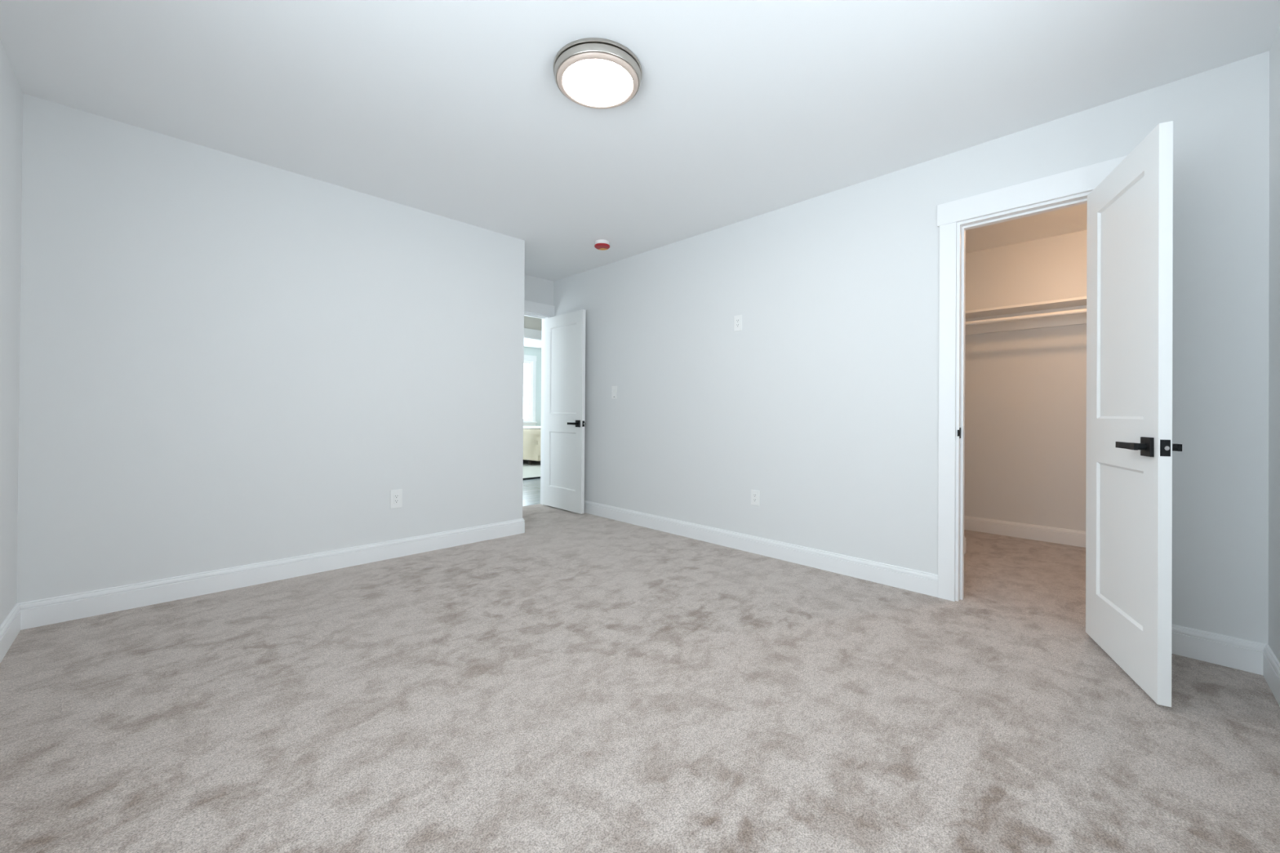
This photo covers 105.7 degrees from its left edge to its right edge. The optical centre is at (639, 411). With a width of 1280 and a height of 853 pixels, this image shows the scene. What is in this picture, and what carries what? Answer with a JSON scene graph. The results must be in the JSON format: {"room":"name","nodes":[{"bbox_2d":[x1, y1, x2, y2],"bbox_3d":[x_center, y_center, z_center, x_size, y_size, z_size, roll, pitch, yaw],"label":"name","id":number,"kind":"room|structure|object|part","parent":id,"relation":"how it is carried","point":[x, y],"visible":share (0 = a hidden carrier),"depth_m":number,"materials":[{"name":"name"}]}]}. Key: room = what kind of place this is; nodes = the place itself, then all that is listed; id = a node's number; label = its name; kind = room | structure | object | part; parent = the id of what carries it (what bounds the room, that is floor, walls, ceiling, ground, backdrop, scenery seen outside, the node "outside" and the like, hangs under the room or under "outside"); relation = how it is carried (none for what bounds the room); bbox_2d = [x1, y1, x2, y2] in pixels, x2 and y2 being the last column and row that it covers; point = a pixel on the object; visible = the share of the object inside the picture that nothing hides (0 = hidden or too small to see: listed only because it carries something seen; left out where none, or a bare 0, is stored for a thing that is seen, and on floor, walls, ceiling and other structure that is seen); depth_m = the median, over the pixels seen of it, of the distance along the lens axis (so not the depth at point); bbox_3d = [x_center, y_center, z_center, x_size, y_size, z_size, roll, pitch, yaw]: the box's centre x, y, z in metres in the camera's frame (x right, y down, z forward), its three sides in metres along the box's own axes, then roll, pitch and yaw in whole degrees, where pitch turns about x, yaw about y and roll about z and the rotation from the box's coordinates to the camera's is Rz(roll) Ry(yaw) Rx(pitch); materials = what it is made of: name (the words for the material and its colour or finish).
{"room":"empty bedroom","nodes":[
{"label":"empty bedroom","id":0,"kind":"room"},
{"bbox_2d":[0,39,22,626],"bbox_3d":[-1.425,-0.225,0.727,0.115,2.440,4.061,1,0,-45],"label":"wall","id":1,"kind":"structure","parent":0,"point":[11,91],"depth_m":2.04,"materials":[{"name":"white paint"}]},
{"bbox_2d":[0,603,21,662],"bbox_3d":[-1.428,0.935,0.808,0.014,0.121,3.946,1,0,-45],"label":"baseboard","id":2,"kind":"structure","parent":1,"relation":"attached to","point":[10,628],"depth_m":2.04,"materials":[{"name":"white paint"}]},
{"bbox_2d":[16,93,524,603],"bbox_3d":[-1.977,-0.219,3.127,2.726,2.440,0.115,1,0,-45],"label":"wall","id":3,"kind":"structure","parent":0,"point":[227,360],"depth_m":2.74,"materials":[{"name":"white paint"}]},
{"bbox_2d":[18,518,524,630],"bbox_3d":[-1.894,0.941,3.122,2.625,0.121,0.014,1,0,-45],"label":"baseboard","id":4,"kind":"structure","parent":3,"relation":"attached to","point":[41,612],"depth_m":2.73,"materials":[{"name":"white paint"}]},
{"bbox_2d":[390,488,402,508],"bbox_3d":[-1.678,0.602,3.341,0.077,0.127,0.008,1,0,-45],"label":"wall outlet","id":5,"kind":"object","parent":3,"relation":"attached to","point":[396,495],"visible":1,"depth_m":3.34,"materials":[{"name":"white plastic"}]},
{"bbox_2d":[393,493,399,503],"bbox_3d":[-1.677,0.602,3.339,0.033,0.067,0.002,1,0,-45],"label":"receptacle","id":6,"kind":"object","parent":5,"relation":"attached to","point":[396,496],"depth_m":3.34,"materials":[{"name":"white plastic"}]},
{"bbox_2d":[524,346,541,426],"bbox_3d":[-3.072,-0.197,10.155,5.030,2.440,0.115,1,0,-45],"label":"wall","id":7,"kind":"structure","parent":0,"point":[527,351],"depth_m":10.86,"materials":[{"name":"white paint"}]},
{"bbox_2d":[523,355,537,426],"bbox_3d":[-3.053,-0.453,10.139,2.020,1.578,0.165,1,0,-45],"label":"window","id":8,"kind":"structure","parent":7,"relation":"in","point":[531,360],"depth_m":10.74,"materials":[{"name":"white paint"}]},
{"bbox_3d":[-3.062,-0.452,10.148,1.740,1.290,0.030,1,0,-45],"label":"sash","id":9,"kind":"part","parent":8,"relation":"part of","materials":[{"name":"white paint"}]},
{"bbox_3d":[-3.070,-0.452,10.156,1.800,1.350,0.115,1,0,-45],"label":"frame","id":10,"kind":"part","parent":8,"relation":"part of","materials":[{"name":"white paint"}]},
{"bbox_3d":[-3.017,-1.184,10.111,2.004,0.115,0.022,1,0,-45],"label":"head casing","id":11,"kind":"part","parent":8,"relation":"part of","materials":[{"name":"white paint"}]},
{"bbox_3d":[-2.355,-0.444,10.777,0.090,1.350,0.018,1,0,-45],"label":"casing","id":12,"kind":"part","parent":8,"relation":"part of","materials":[{"name":"white paint"}]},
{"bbox_2d":[524,315,542,330],"bbox_3d":[-1.342,-0.197,7.220,6.730,2.440,0.115,1,0,-45],"label":"wall","id":13,"kind":"structure","parent":0,"point":[530,322],"depth_m":6.94,"materials":[{"name":"white paint"}]},
{"bbox_2d":[524,328,542,341],"bbox_3d":[-1.569,-0.075,6.993,1.028,2.191,0.157,1,0,-45],"label":"door frame","id":14,"kind":"structure","parent":13,"relation":"attached to","point":[529,334],"depth_m":6.93,"materials":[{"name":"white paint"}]},
{"bbox_2d":[524,275,554,306],"bbox_3d":[-1.351,-0.206,4.987,1.018,2.440,0.115,1,0,-45],"label":"wall","id":15,"kind":"structure","parent":0,"point":[537,290],"depth_m":5.18,"materials":[{"name":"white paint"}]},
{"bbox_2d":[524,300,555,505],"bbox_3d":[-1.291,-0.070,5.034,0.862,2.168,0.137,1,0,-45],"label":"door frame","id":16,"kind":"structure","parent":15,"relation":"attached to","point":[533,309],"depth_m":5.28,"materials":[{"name":"white paint"}]},
{"bbox_3d":[-1.242,-1.095,4.997,0.862,0.117,0.021,1,0,-45],"label":"head casing","id":17,"kind":"part","parent":16,"relation":"part of","materials":[{"name":"white paint"}]},
{"bbox_2d":[542,309,585,514],"bbox_3d":[-0.786,0.002,4.995,0.135,1.999,0.703,1,0,-44],"label":"door","id":18,"kind":"structure","parent":15,"relation":"in","point":[564,394],"depth_m":4.96,"materials":[{"name":"white paint"}]},
{"bbox_3d":[-0.787,0.501,4.990,0.016,0.561,0.446,1,0,-44],"label":"panel","id":19,"kind":"part","parent":18,"relation":"part of","materials":[{"name":"white paint"}]},
{"bbox_3d":[-0.781,-0.429,4.994,0.016,0.886,0.446,1,0,-44],"label":"panel","id":20,"kind":"part","parent":18,"relation":"part of","materials":[{"name":"white paint"}]},
{"bbox_3d":[-0.675,0.121,4.792,0.132,0.025,0.013,0,0,43],"label":"lever","id":21,"kind":"part","parent":18,"relation":"part of","materials":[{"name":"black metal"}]},
{"bbox_2d":[0,478,1279,852],"bbox_3d":[-0.691,1.071,5.606,8.069,0.100,9.924,1,0,-45],"label":"floor","id":22,"kind":"structure","parent":0,"point":[571,682],"depth_m":1.60,"materials":[{"name":"grey carpet"}]},
{"bbox_2d":[522,459,540,479],"bbox_3d":[-1.669,1.018,9.303,3.600,0.024,2.880,1,0,-45],"label":"area rug","id":23,"kind":"object","parent":22,"relation":"on","point":[533,471],"visible":0.02,"depth_m":8.21,"materials":[{"name":"white fabric"}]},
{"bbox_2d":[523,426,541,465],"bbox_3d":[-1.873,0.663,10.099,2.302,0.690,1.708,1,0,-45],"label":"bed","id":24,"kind":"object","parent":23,"relation":"on","point":[531,434],"visible":0.14,"depth_m":8.97,"materials":[{"name":"beige fabric"}]},
{"bbox_2d":[0,0,1279,348],"bbox_3d":[-0.673,-1.469,5.617,8.069,0.100,9.924,1,0,-45],"label":"ceiling","id":25,"kind":"structure","parent":0,"point":[740,110],"depth_m":2.14,"materials":[{"name":"white paint"}]},
{"bbox_2d":[553,37,642,109],"bbox_3d":[-0.177,-1.402,2.043,0.372,0.056,0.372,1,0,-45],"label":"ceiling lamp","id":26,"kind":"object","parent":25,"relation":"attached to","point":[592,73],"visible":1,"depth_m":1.98,"materials":[{"name":"white glass"}]},
{"bbox_2d":[594,240,609,250],"bbox_3d":[-0.318,-1.398,4.078,0.131,0.050,0.131,1,0,-45],"label":"smoke detector","id":27,"kind":"object","parent":25,"relation":"attached to","point":[602,245],"visible":1,"depth_m":4.04,"materials":[{"name":"white plastic"}]},
{"bbox_2d":[553,51,1269,644],"bbox_3d":[0.753,-0.197,3.682,0.115,2.440,4.936,1,0,-45],"label":"wall","id":28,"kind":"structure","parent":0,"point":[824,404],"depth_m":2.92,"materials":[{"name":"white paint"}]},
{"bbox_2d":[611,386,617,399],"bbox_3d":[-0.243,-0.179,4.591,0.010,0.120,0.074,1,0,-45],"label":"light switch","id":29,"kind":"object","parent":28,"relation":"attached to","point":[614,388],"visible":1,"depth_m":4.59,"materials":[{"name":"white plastic"}]},
{"bbox_2d":[733,315,742,331],"bbox_3d":[0.732,-0.658,3.621,0.008,0.116,0.068,1,0,-45],"label":"wall outlet","id":30,"kind":"object","parent":28,"relation":"attached to","point":[737,319],"visible":1,"depth_m":3.62,"materials":[{"name":"white plastic"}]},
{"bbox_2d":[735,318,739,328],"bbox_3d":[0.730,-0.658,3.620,0.002,0.067,0.033,1,0,-45],"label":"receptacle","id":31,"kind":"object","parent":30,"relation":"attached to","point":[737,320],"depth_m":3.62,"materials":[{"name":"white plastic"}]},
{"bbox_2d":[751,489,759,506],"bbox_3d":[0.832,0.624,3.506,0.008,0.110,0.070,1,0,-45],"label":"wall outlet","id":32,"kind":"object","parent":28,"relation":"attached to","point":[754,494],"visible":1,"depth_m":3.50,"materials":[{"name":"white plastic"}]},
{"bbox_2d":[752,493,756,502],"bbox_3d":[0.830,0.624,3.505,0.002,0.067,0.033,1,0,-45],"label":"receptacle","id":33,"kind":"object","parent":32,"relation":"attached to","point":[754,495],"depth_m":3.50,"materials":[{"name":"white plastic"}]},
{"bbox_2d":[584,500,937,597],"bbox_3d":[0.342,0.961,3.988,0.014,0.121,3.697,1,0,-45],"label":"baseboard","id":34,"kind":"structure","parent":28,"relation":"attached to","point":[914,580],"depth_m":3.32,"materials":[{"name":"white paint"}]},
{"bbox_2d":[937,155,1126,601],"bbox_3d":[1.952,-0.057,2.466,0.137,2.168,0.750,1,0,-45],"label":"door frame","id":35,"kind":"structure","parent":28,"relation":"attached to","point":[1069,188],"depth_m":2.63,"materials":[{"name":"white paint"}]},
{"bbox_3d":[1.682,0.000,2.655,0.018,2.051,0.079,1,0,-45],"label":"casing","id":36,"kind":"part","parent":35,"relation":"part of","materials":[{"name":"white paint"}]},
{"bbox_3d":[1.735,0.117,2.633,0.045,0.058,0.006,1,0,-37],"label":"strike plate","id":37,"kind":"part","parent":35,"relation":"part of","materials":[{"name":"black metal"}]},
{"bbox_3d":[1.918,-1.083,2.429,0.021,0.117,0.750,1,0,-45],"label":"head casing","id":38,"kind":"part","parent":35,"relation":"part of","materials":[{"name":"white paint"}]},
{"bbox_2d":[1085,120,1182,706],"bbox_3d":[1.931,0.009,1.938,0.135,1.999,0.641,0,0,25],"label":"door","id":39,"kind":"structure","parent":28,"relation":"in","point":[1130,446],"depth_m":1.84,"materials":[{"name":"white paint"}]},
{"bbox_3d":[1.925,0.508,1.932,0.016,0.561,0.385,0,0,25],"label":"panel","id":40,"kind":"part","parent":39,"relation":"part of","materials":[{"name":"white paint"}]},
{"bbox_3d":[1.932,-0.422,1.936,0.016,0.886,0.385,0,0,25],"label":"panel","id":41,"kind":"part","parent":39,"relation":"part of","materials":[{"name":"white paint"}]},
{"bbox_3d":[1.793,0.126,1.789,0.013,0.025,0.132,0,0,22],"label":"lever","id":42,"kind":"part","parent":39,"relation":"part of","materials":[{"name":"black metal"}]},
{"bbox_3d":[1.799,0.126,1.661,0.026,0.057,0.002,0,0,25],"label":"latch plate","id":43,"kind":"part","parent":39,"relation":"part of","materials":[{"name":"black metal"}]},
{"bbox_3d":[1.901,0.127,1.738,0.013,0.025,0.132,0,0,28],"label":"lever","id":44,"kind":"part","parent":39,"relation":"part of","materials":[{"name":"black metal"}]},
{"bbox_2d":[1171,623,1266,675],"bbox_3d":[2.303,0.967,2.025,0.014,0.121,0.396,1,0,-45],"label":"baseboard","id":45,"kind":"structure","parent":28,"relation":"attached to","point":[1244,655],"depth_m":1.97,"materials":[{"name":"white paint"}]},
{"bbox_2d":[964,230,1087,531],"bbox_3d":[3.058,-0.178,4.188,0.115,2.440,2.624,1,0,-45],"label":"wall","id":46,"kind":"structure","parent":0,"point":[1025,390],"depth_m":3.98,"materials":[{"name":"white paint"}]},
{"bbox_2d":[964,515,1085,547],"bbox_3d":[3.004,0.981,4.137,0.014,0.121,2.394,1,0,-45],"label":"baseboard","id":47,"kind":"structure","parent":46,"relation":"attached to","point":[1036,532],"depth_m":3.97,"materials":[{"name":"white paint"}]},
{"bbox_2d":[964,296,1086,334],"bbox_3d":[2.918,-0.756,4.046,0.292,0.159,2.394,1,0,-45],"label":"closet shelf","id":48,"kind":"object","parent":46,"relation":"attached to","point":[1078,303],"visible":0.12,"depth_m":3.92,"materials":[{"name":"white wood"}]},
{"bbox_2d":[964,308,1086,325],"bbox_3d":[2.825,-0.732,3.953,0.056,0.056,2.394,1,0,-45],"label":"closet rod","id":49,"kind":"object","parent":48,"relation":"attached to","point":[1084,310],"visible":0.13,"depth_m":3.76,"materials":[{"name":"white metal"}]},
{"bbox_2d":[1268,24,1279,662],"bbox_3d":[1.294,-0.205,0.653,3.629,2.440,0.115,1,0,-45],"label":"wall","id":50,"kind":"structure","parent":0,"point":[1274,51],"depth_m":1.82,"materials":[{"name":"white paint"}]},
{"bbox_2d":[1262,644,1279,706],"bbox_3d":[1.199,0.954,0.653,3.514,0.121,0.014,1,0,-45],"label":"baseboard","id":51,"kind":"structure","parent":50,"relation":"attached to","point":[1271,664],"depth_m":1.78,"materials":[{"name":"white paint"}]},
{"bbox_3d":[1.983,-0.189,3.246,1.010,2.440,0.115,1,0,-45],"label":"wall","id":52,"kind":"structure","parent":0,"visible":0},
{"bbox_2d":[964,536,966,554],"bbox_3d":[2.025,0.970,3.200,1.024,0.121,0.014,1,0,-45],"label":"baseboard","id":53,"kind":"structure","parent":52,"relation":"attached to","point":[965,540],"depth_m":3.54,"materials":[{"name":"white paint"}]}
]}

